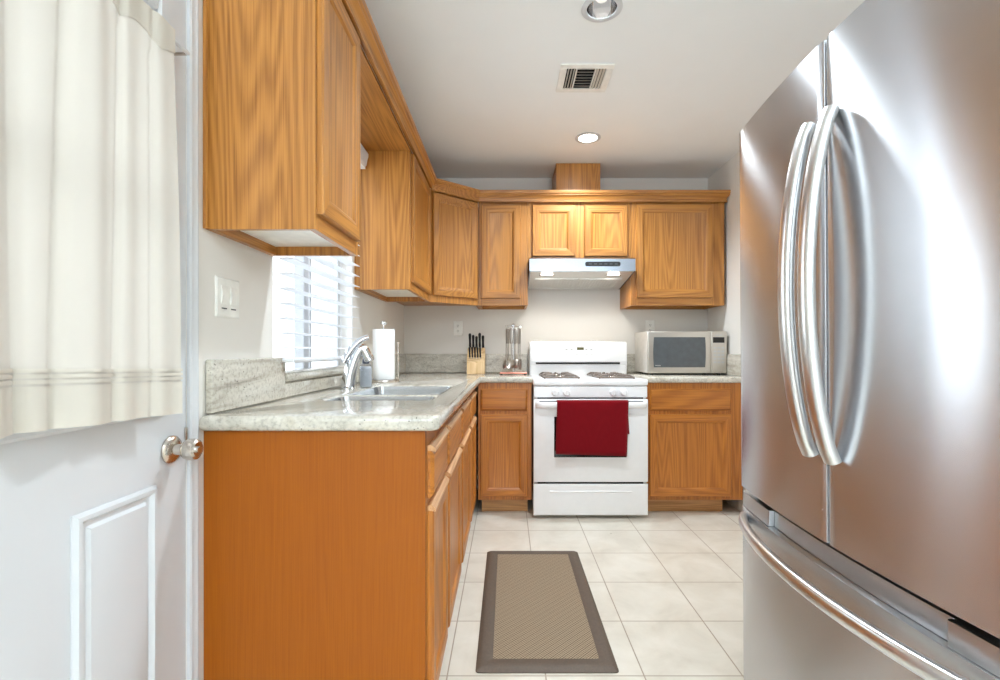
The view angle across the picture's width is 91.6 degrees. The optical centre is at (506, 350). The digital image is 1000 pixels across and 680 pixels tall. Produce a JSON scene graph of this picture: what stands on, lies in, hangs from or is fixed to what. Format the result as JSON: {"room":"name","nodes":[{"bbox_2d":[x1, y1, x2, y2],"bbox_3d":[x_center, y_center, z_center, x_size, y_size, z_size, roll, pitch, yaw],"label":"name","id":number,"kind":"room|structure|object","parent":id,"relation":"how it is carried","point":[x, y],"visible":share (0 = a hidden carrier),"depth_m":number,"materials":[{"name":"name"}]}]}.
{"room":"kitchen","nodes":[
{"label":"kitchen","id":0,"kind":"room"},
{"bbox_2d":[186,0,403,679],"bbox_3d":[-0.900,-0.139,0.212,0.160,2.477,7.325,0,0,0],"label":"wall","id":1,"kind":"structure","parent":0,"point":[250,335],"depth_m":1.47,"materials":[{"name":"paint"}]},
{"bbox_2d":[0,0,202,679],"bbox_3d":[-0.809,0.082,0.815,0.122,2.016,0.860,0,0,0],"label":"door","id":2,"kind":"structure","parent":1,"relation":"in","point":[93,518],"depth_m":0.98,"materials":[{"name":"white paint"}]},
{"bbox_2d":[174,38,189,55],"bbox_3d":[-0.796,-0.726,0.796,0.046,0.010,0.792,0,0,0],"label":"curtain rod","id":3,"kind":"object","parent":2,"relation":"attached to","point":[178,44],"visible":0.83,"depth_m":1.17,"materials":[{"name":"white paint"}]},
{"bbox_2d":[0,0,182,438],"bbox_3d":[-0.769,-0.297,0.778,0.048,0.882,0.696,0,0,-1],"label":"curtain","id":4,"kind":"object","parent":3,"relation":"hanging from","point":[90,293],"visible":1,"depth_m":0.87,"materials":[{"name":"beige fabric"}]},
{"bbox_2d":[187,0,198,679],"bbox_3d":[-0.814,0.070,0.815,0.012,2.060,0.920,0,0,0],"label":"trim","id":5,"kind":"structure","parent":1,"relation":"attached to","point":[192,5],"depth_m":1.26,"materials":[{"name":"white paint"}]},
{"bbox_2d":[215,275,238,318],"bbox_3d":[-0.814,-0.155,1.422,0.012,0.114,0.118,0,0,0],"label":"switch plate","id":6,"kind":"object","parent":1,"relation":"attached to","point":[226,290],"visible":1,"depth_m":1.41,"materials":[{"name":"white plastic"}]},
{"bbox_2d":[206,357,284,413],"bbox_3d":[-0.809,0.097,1.538,0.019,0.148,0.439,0,0,0],"label":"backsplash","id":7,"kind":"structure","parent":1,"relation":"attached to","point":[231,384],"depth_m":1.47,"materials":[{"name":"stone"}]},
{"bbox_2d":[203,0,359,255],"bbox_3d":[-0.661,-0.711,1.502,0.317,0.759,0.391,0,0,0],"label":"upper cabinet","id":8,"kind":"object","parent":1,"relation":"attached to","point":[281,78],"visible":1,"depth_m":1.32,"materials":[{"name":"brown wood"}]},
{"bbox_2d":[242,231,336,246],"bbox_3d":[-0.675,-0.368,1.509,0.271,0.015,0.346,0,0,0],"label":"shelf","id":9,"kind":"object","parent":8,"relation":"attached to","point":[264,238],"depth_m":1.56,"materials":[{"name":"white plastic"}]},
{"bbox_2d":[285,256,339,369],"bbox_3d":[-0.903,-0.443,2.134,0.054,1.115,0.862,0,0,0],"label":"window","id":10,"kind":"structure","parent":1,"relation":"in","point":[300,327],"depth_m":2.15,"materials":[{"name":"white paint"}]},
{"bbox_2d":[279,143,367,362],"bbox_3d":[-0.778,-0.511,2.159,0.079,1.107,0.867,0,0,0],"label":"window blind","id":11,"kind":"object","parent":10,"relation":"attached to","point":[363,153],"visible":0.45,"depth_m":2.06,"materials":[{"name":"white plastic"}]},
{"bbox_2d":[285,365,344,381],"bbox_3d":[-0.836,0.094,2.162,0.085,0.040,0.802,0,0,0],"label":"window ledge","id":12,"kind":"object","parent":1,"relation":"attached to","point":[313,372],"visible":0.56,"depth_m":2.01,"materials":[{"name":"stone"}]},
{"bbox_2d":[285,374,355,397],"bbox_3d":[-0.814,0.143,2.182,0.011,0.055,0.846,0,0,0],"label":"backsplash","id":13,"kind":"structure","parent":1,"relation":"attached to","point":[293,388],"depth_m":2.01,"materials":[{"name":"stone"}]},
{"bbox_2d":[356,354,405,382],"bbox_3d":[-0.809,0.097,3.230,0.019,0.148,1.246,0,0,0],"label":"backsplash","id":14,"kind":"structure","parent":1,"relation":"attached to","point":[402,357],"depth_m":3.52,"materials":[{"name":"stone"}]},
{"bbox_2d":[354,149,430,301],"bbox_3d":[-0.661,-0.711,2.936,0.316,0.759,0.652,0,0,0],"label":"upper cabinet","id":15,"kind":"object","parent":1,"relation":"attached to","point":[394,258],"visible":0.93,"depth_m":2.61,"materials":[{"name":"brown wood"}]},
{"bbox_2d":[360,45,409,150],"bbox_3d":[-0.670,-1.083,2.154,0.298,0.015,0.909,0,0,0],"label":"panel","id":16,"kind":"object","parent":15,"relation":"attached to","point":[380,130],"visible":0.29,"depth_m":2.26,"materials":[{"name":"brown wood"}]},
{"bbox_2d":[373,290,417,296],"bbox_3d":[-0.675,-0.368,2.936,0.271,0.015,0.620,0,0,0],"label":"shelf","id":17,"kind":"object","parent":15,"relation":"attached to","point":[380,293],"depth_m":3.05,"materials":[{"name":"white plastic"}]},
{"bbox_2d":[404,178,707,488],"bbox_3d":[0.390,-0.139,3.950,3.020,2.477,0.150,0,0,0],"label":"wall","id":18,"kind":"structure","parent":0,"point":[550,314],"depth_m":3.88,"materials":[{"name":"paint"}]},
{"bbox_2d":[397,189,479,308],"bbox_3d":[-0.515,-0.711,3.570,0.608,0.759,0.608,0,0,0],"label":"upper cabinet","id":19,"kind":"object","parent":18,"relation":"attached to","point":[454,219],"visible":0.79,"depth_m":3.39,"materials":[{"name":"brown wood"}]},
{"bbox_2d":[454,321,462,335],"bbox_3d":[-0.390,-0.181,3.870,0.072,0.116,0.009,0,0,0],"label":"wall outlet","id":20,"kind":"object","parent":18,"relation":"attached to","point":[458,325],"visible":1,"depth_m":3.87,"materials":[{"name":"white plastic"}]},
{"bbox_2d":[406,354,526,372],"bbox_3d":[-0.330,0.097,3.865,0.979,0.148,0.019,0,0,0],"label":"backsplash","id":21,"kind":"structure","parent":18,"relation":"attached to","point":[415,363],"depth_m":3.85,"materials":[{"name":"stone"}]},
{"bbox_2d":[478,202,527,308],"bbox_3d":[-0.029,-0.711,3.693,0.359,0.759,0.362,0,0,0],"label":"upper cabinet","id":22,"kind":"object","parent":18,"relation":"attached to","point":[502,226],"visible":0.91,"depth_m":3.52,"materials":[{"name":"brown wood"}]},
{"bbox_2d":[528,202,630,260],"bbox_3d":[0.525,-0.874,3.693,0.745,0.432,0.362,0,0,0],"label":"upper cabinet","id":23,"kind":"object","parent":18,"relation":"attached to","point":[555,229],"visible":0.69,"depth_m":3.52,"materials":[{"name":"brown wood"}]},
{"bbox_2d":[552,163,599,189],"bbox_3d":[0.522,-1.234,3.717,0.324,0.285,0.314,0,0,0],"label":"duct cover","id":24,"kind":"object","parent":23,"relation":"on","point":[566,176],"visible":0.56,"depth_m":3.56,"materials":[{"name":"brown wood"}]},
{"bbox_2d":[528,258,634,289],"bbox_3d":[0.526,-0.572,3.627,0.738,0.169,0.494,0,0,0],"label":"range hood","id":25,"kind":"object","parent":23,"relation":"attached to","point":[543,273],"visible":0.99,"depth_m":3.44,"materials":[{"name":"metal"}]},
{"bbox_2d":[627,354,643,372],"bbox_3d":[1.262,0.097,3.865,0.634,0.148,0.019,0,0,0],"label":"backsplash","id":26,"kind":"structure","parent":18,"relation":"attached to","point":[630,357],"depth_m":3.85,"materials":[{"name":"stone"}]},
{"bbox_2d":[645,320,654,331],"bbox_3d":[1.140,-0.186,3.870,0.072,0.116,0.009,0,0,0],"label":"wall outlet","id":27,"kind":"object","parent":18,"relation":"attached to","point":[649,324],"visible":0.81,"depth_m":3.87,"materials":[{"name":"white plastic"}]},
{"bbox_2d":[620,202,723,308],"bbox_3d":[1.239,-0.711,3.693,0.678,0.759,0.362,0,0,0],"label":"upper cabinet","id":28,"kind":"object","parent":18,"relation":"attached to","point":[677,248],"visible":0.88,"depth_m":3.52,"materials":[{"name":"brown wood"}]},
{"bbox_2d":[342,0,730,203],"bbox_3d":[0.158,-1.115,2.965,1.391,0.077,3.327,0,0,44],"label":"crown molding","id":29,"kind":"structure","parent":28,"relation":"attached to","point":[358,12],"depth_m":3.30,"materials":[{"name":"brown wood"}]},
{"bbox_2d":[439,489,743,679],"bbox_3d":[0.390,1.150,0.287,3.020,0.100,7.575,0,0,0],"label":"floor","id":30,"kind":"structure","parent":0,"point":[666,587],"depth_m":2.28,"materials":[{"name":"beige tile"}]},
{"bbox_2d":[204,424,448,679],"bbox_3d":[-0.509,0.656,1.505,0.620,0.885,0.386,0,0,0],"label":"base cabinet","id":31,"kind":"object","parent":30,"relation":"on","point":[326,552],"visible":0.88,"depth_m":1.31,"materials":[{"name":"brown wood"}]},
{"bbox_2d":[444,397,470,627],"bbox_3d":[-0.509,0.656,2.225,0.620,0.885,1.050,0,0,0],"label":"base cabinet","id":32,"kind":"object","parent":30,"relation":"on","point":[458,471],"visible":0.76,"depth_m":2.05,"materials":[{"name":"brown wood"}]},
{"bbox_2d":[199,373,531,430],"bbox_3d":[-0.327,0.193,2.579,0.985,0.042,2.589,0,0,0],"label":"countertop","id":33,"kind":"structure","parent":32,"relation":"on","point":[310,411],"depth_m":1.43,"materials":[{"name":"stone"}]},
{"bbox_2d":[339,335,373,389],"bbox_3d":[-0.683,0.049,2.214,0.154,0.246,0.068,0,0,-19],"label":"faucet","id":34,"kind":"object","parent":33,"relation":"on","point":[352,356],"visible":0.99,"depth_m":2.19,"materials":[{"name":"silver metal"}]},
{"bbox_2d":[360,359,371,387],"bbox_3d":[-0.668,0.095,2.300,0.060,0.152,0.060,0,0,0],"label":"soap bottle","id":35,"kind":"object","parent":33,"relation":"on","point":[365,371],"visible":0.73,"depth_m":2.28,"materials":[{"name":"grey plastic"}]},
{"bbox_2d":[372,322,398,382],"bbox_3d":[-0.690,0.004,2.720,0.172,0.337,0.172,0,0,0],"label":"paper towel holder","id":36,"kind":"object","parent":33,"relation":"on","point":[382,323],"visible":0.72,"depth_m":2.70,"materials":[{"name":"silver metal"}]},
{"bbox_2d":[373,329,394,379],"bbox_3d":[-0.690,0.018,2.720,0.120,0.278,0.120,0,0,0],"label":"paper towel roll","id":37,"kind":"object","parent":36,"relation":"on","point":[383,339],"visible":0.99,"depth_m":2.67,"materials":[{"name":"white paper"}]},
{"bbox_2d":[326,386,450,400],"bbox_3d":[-0.459,0.285,2.060,0.371,0.218,0.718,0,0,0],"label":"sink","id":38,"kind":"object","parent":33,"relation":"in","point":[381,390],"visible":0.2,"depth_m":2.37,"materials":[{"name":"metal"}]},
{"bbox_2d":[467,348,484,373],"bbox_3d":[-0.232,0.075,3.667,0.132,0.194,0.135,0,0,0],"label":"knife block","id":39,"kind":"object","parent":33,"relation":"on","point":[474,366],"visible":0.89,"depth_m":3.60,"materials":[{"name":"brown wood"}]},
{"bbox_2d":[472,335,474,347],"bbox_3d":[-0.256,-0.069,3.686,0.021,0.108,0.042,0,0,0],"label":"knife","id":40,"kind":"object","parent":39,"relation":"on","point":[473,336],"visible":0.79,"depth_m":3.68,"materials":[{"name":"black plastic"}]},
{"bbox_2d":[475,336,477,347],"bbox_3d":[-0.231,-0.064,3.687,0.021,0.098,0.039,0,0,0],"label":"knife","id":41,"kind":"object","parent":39,"relation":"on","point":[476,337],"visible":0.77,"depth_m":3.68,"materials":[{"name":"black plastic"}]},
{"bbox_2d":[478,333,480,346],"bbox_3d":[-0.206,-0.076,3.683,0.021,0.123,0.046,0,0,0],"label":"knife","id":42,"kind":"object","parent":39,"relation":"on","point":[479,334],"visible":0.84,"depth_m":3.67,"materials":[{"name":"black plastic"}]},
{"bbox_2d":[500,324,526,374],"bbox_3d":[0.045,-0.013,3.520,0.196,0.371,0.121,0,0,0],"label":"stand","id":43,"kind":"object","parent":33,"relation":"on","point":[512,325],"visible":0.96,"depth_m":3.51,"materials":[{"name":"silver metal"}]},
{"bbox_2d":[503,328,506,368],"bbox_3d":[-0.013,-0.017,3.505,0.029,0.292,0.072,0,0,-15],"label":"skimmer","id":44,"kind":"object","parent":43,"relation":"hanging from","point":[505,360],"visible":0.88,"depth_m":3.50,"materials":[{"name":"metal"}]},
{"bbox_2d":[507,329,508,359],"bbox_3d":[0.003,-0.022,3.562,0.025,0.281,0.048,0,0,45],"label":"serving spoon","id":45,"kind":"object","parent":43,"relation":"hanging from","point":[507,329],"visible":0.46,"depth_m":3.55,"materials":[{"name":"metal"}]},
{"bbox_2d":[506,328,515,368],"bbox_3d":[0.030,-0.017,3.462,0.072,0.292,0.029,0,0,15],"label":"ladle","id":46,"kind":"object","parent":43,"relation":"hanging from","point":[510,364],"visible":1,"depth_m":3.47,"materials":[{"name":"metal"}]},
{"bbox_2d":[514,329,518,368],"bbox_3d":[0.060,-0.017,3.578,0.072,0.292,0.029,0,0,15],"label":"ladle","id":47,"kind":"object","parent":43,"relation":"hanging from","point":[515,330],"visible":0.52,"depth_m":3.57,"materials":[{"name":"metal"}]},
{"bbox_2d":[517,328,520,369],"bbox_3d":[0.084,-0.013,3.481,0.015,0.300,0.030,0,0,45],"label":"serving fork","id":48,"kind":"object","parent":43,"relation":"hanging from","point":[518,329],"visible":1,"depth_m":3.48,"materials":[{"name":"metal"}]},
{"bbox_2d":[519,329,521,369],"bbox_3d":[0.097,-0.014,3.534,0.011,0.298,0.065,0,0,-8],"label":"spatula","id":49,"kind":"object","parent":43,"relation":"hanging from","point":[520,359],"visible":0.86,"depth_m":3.52,"materials":[{"name":"metal"}]},
{"bbox_2d":[468,391,476,520],"bbox_3d":[-0.509,0.656,3.007,0.620,0.885,0.510,0,0,0],"label":"base cabinet","id":50,"kind":"object","parent":30,"relation":"on","point":[472,396],"visible":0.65,"depth_m":3.00,"materials":[{"name":"brown wood"}]},
{"bbox_2d":[478,383,531,510],"bbox_3d":[-0.014,0.656,3.561,0.358,0.885,0.627,0,0,0],"label":"base cabinet","id":51,"kind":"object","parent":30,"relation":"on","point":[504,409],"visible":0.9,"depth_m":3.26,"materials":[{"name":"brown wood"}]},
{"bbox_2d":[476,551,618,672],"bbox_3d":[0.138,1.093,2.157,0.492,0.013,0.998,0,0,0],"label":"floor mat","id":52,"kind":"object","parent":30,"relation":"on","point":[540,614],"visible":1,"depth_m":1.97,"materials":[{"name":"beige fabric"}]},
{"bbox_2d":[529,341,647,514],"bbox_3d":[0.548,0.512,3.485,0.754,1.176,0.710,0,0,0],"label":"gas range","id":53,"kind":"object","parent":30,"relation":"on","point":[558,370],"visible":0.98,"depth_m":3.18,"materials":[{"name":"white metal"}]},
{"bbox_2d":[530,375,647,385],"bbox_3d":[0.548,0.206,3.469,0.754,0.043,0.582,0,0,0],"label":"cooktop","id":54,"kind":"object","parent":53,"relation":"in","point":[537,380],"depth_m":3.18,"materials":[{"name":"white metal"}]},
{"bbox_2d":[556,400,628,455],"bbox_3d":[0.554,0.496,3.139,0.484,0.360,0.045,0,0,0],"label":"dish towel","id":55,"kind":"object","parent":53,"relation":"hanging from","point":[583,427],"visible":1,"depth_m":3.12,"materials":[{"name":"red fabric"}]},
{"bbox_2d":[646,383,742,510],"bbox_3d":[1.260,0.656,3.561,0.645,0.885,0.627,0,0,0],"label":"base cabinet","id":56,"kind":"object","parent":30,"relation":"on","point":[694,429],"visible":0.8,"depth_m":3.26,"materials":[{"name":"brown wood"}]},
{"bbox_2d":[627,373,740,382],"bbox_3d":[1.270,0.193,3.554,0.659,0.042,0.639,0,0,0],"label":"countertop","id":57,"kind":"structure","parent":56,"relation":"on","point":[656,377],"depth_m":3.24,"materials":[{"name":"stone"}]},
{"bbox_2d":[635,331,726,374],"bbox_3d":[1.292,0.015,3.655,0.569,0.313,0.349,0,0,0],"label":"microwave","id":58,"kind":"object","parent":57,"relation":"on","point":[655,351],"visible":0.93,"depth_m":3.48,"materials":[{"name":"white plastic"}]},
{"bbox_2d":[738,0,999,679],"bbox_3d":[1.094,0.217,1.035,0.975,1.767,0.910,0,0,0],"label":"refrigerator","id":59,"kind":"object","parent":30,"relation":"on","point":[869,520],"visible":1,"depth_m":0.90,"materials":[{"name":"grey metal"}]},
{"bbox_2d":[360,0,864,177],"bbox_3d":[0.390,-1.427,0.287,3.020,0.100,7.575,0,0,0],"label":"ceiling","id":60,"kind":"structure","parent":0,"point":[477,80],"depth_m":2.43,"materials":[{"name":"paint"}]},
{"bbox_2d":[556,63,614,91],"bbox_3d":[0.388,-1.371,2.450,0.260,0.012,0.250,0,0,0],"label":"ceiling vent","id":61,"kind":"object","parent":60,"relation":"in","point":[573,77],"visible":1,"depth_m":2.44,"materials":[{"name":"white plastic"}]},
{"bbox_2d":[575,132,600,143],"bbox_3d":[0.523,-1.424,3.140,0.164,0.106,0.164,0,0,0],"label":"recessed light","id":62,"kind":"object","parent":60,"relation":"in","point":[588,137],"visible":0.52,"depth_m":3.15,"materials":[{"name":"white glass"}]},
{"bbox_2d":[581,0,622,22],"bbox_3d":[0.381,-1.424,1.951,0.164,0.106,0.164,0,0,0],"label":"recessed light","id":63,"kind":"object","parent":60,"relation":"in","point":[597,11],"visible":1,"depth_m":2.00,"materials":[{"name":"white paint"}]},
{"bbox_2d":[708,151,746,511],"bbox_3d":[1.675,-0.139,0.212,0.150,2.477,7.325,0,0,0],"label":"wall","id":64,"kind":"structure","parent":0,"point":[727,317],"depth_m":3.46,"materials":[{"name":"paint"}]},
{"bbox_2d":[715,354,740,375],"bbox_3d":[1.589,0.097,3.562,0.019,0.148,0.624,0,0,0],"label":"backsplash","id":65,"kind":"structure","parent":64,"relation":"attached to","point":[733,360],"depth_m":3.39,"materials":[{"name":"stone"}]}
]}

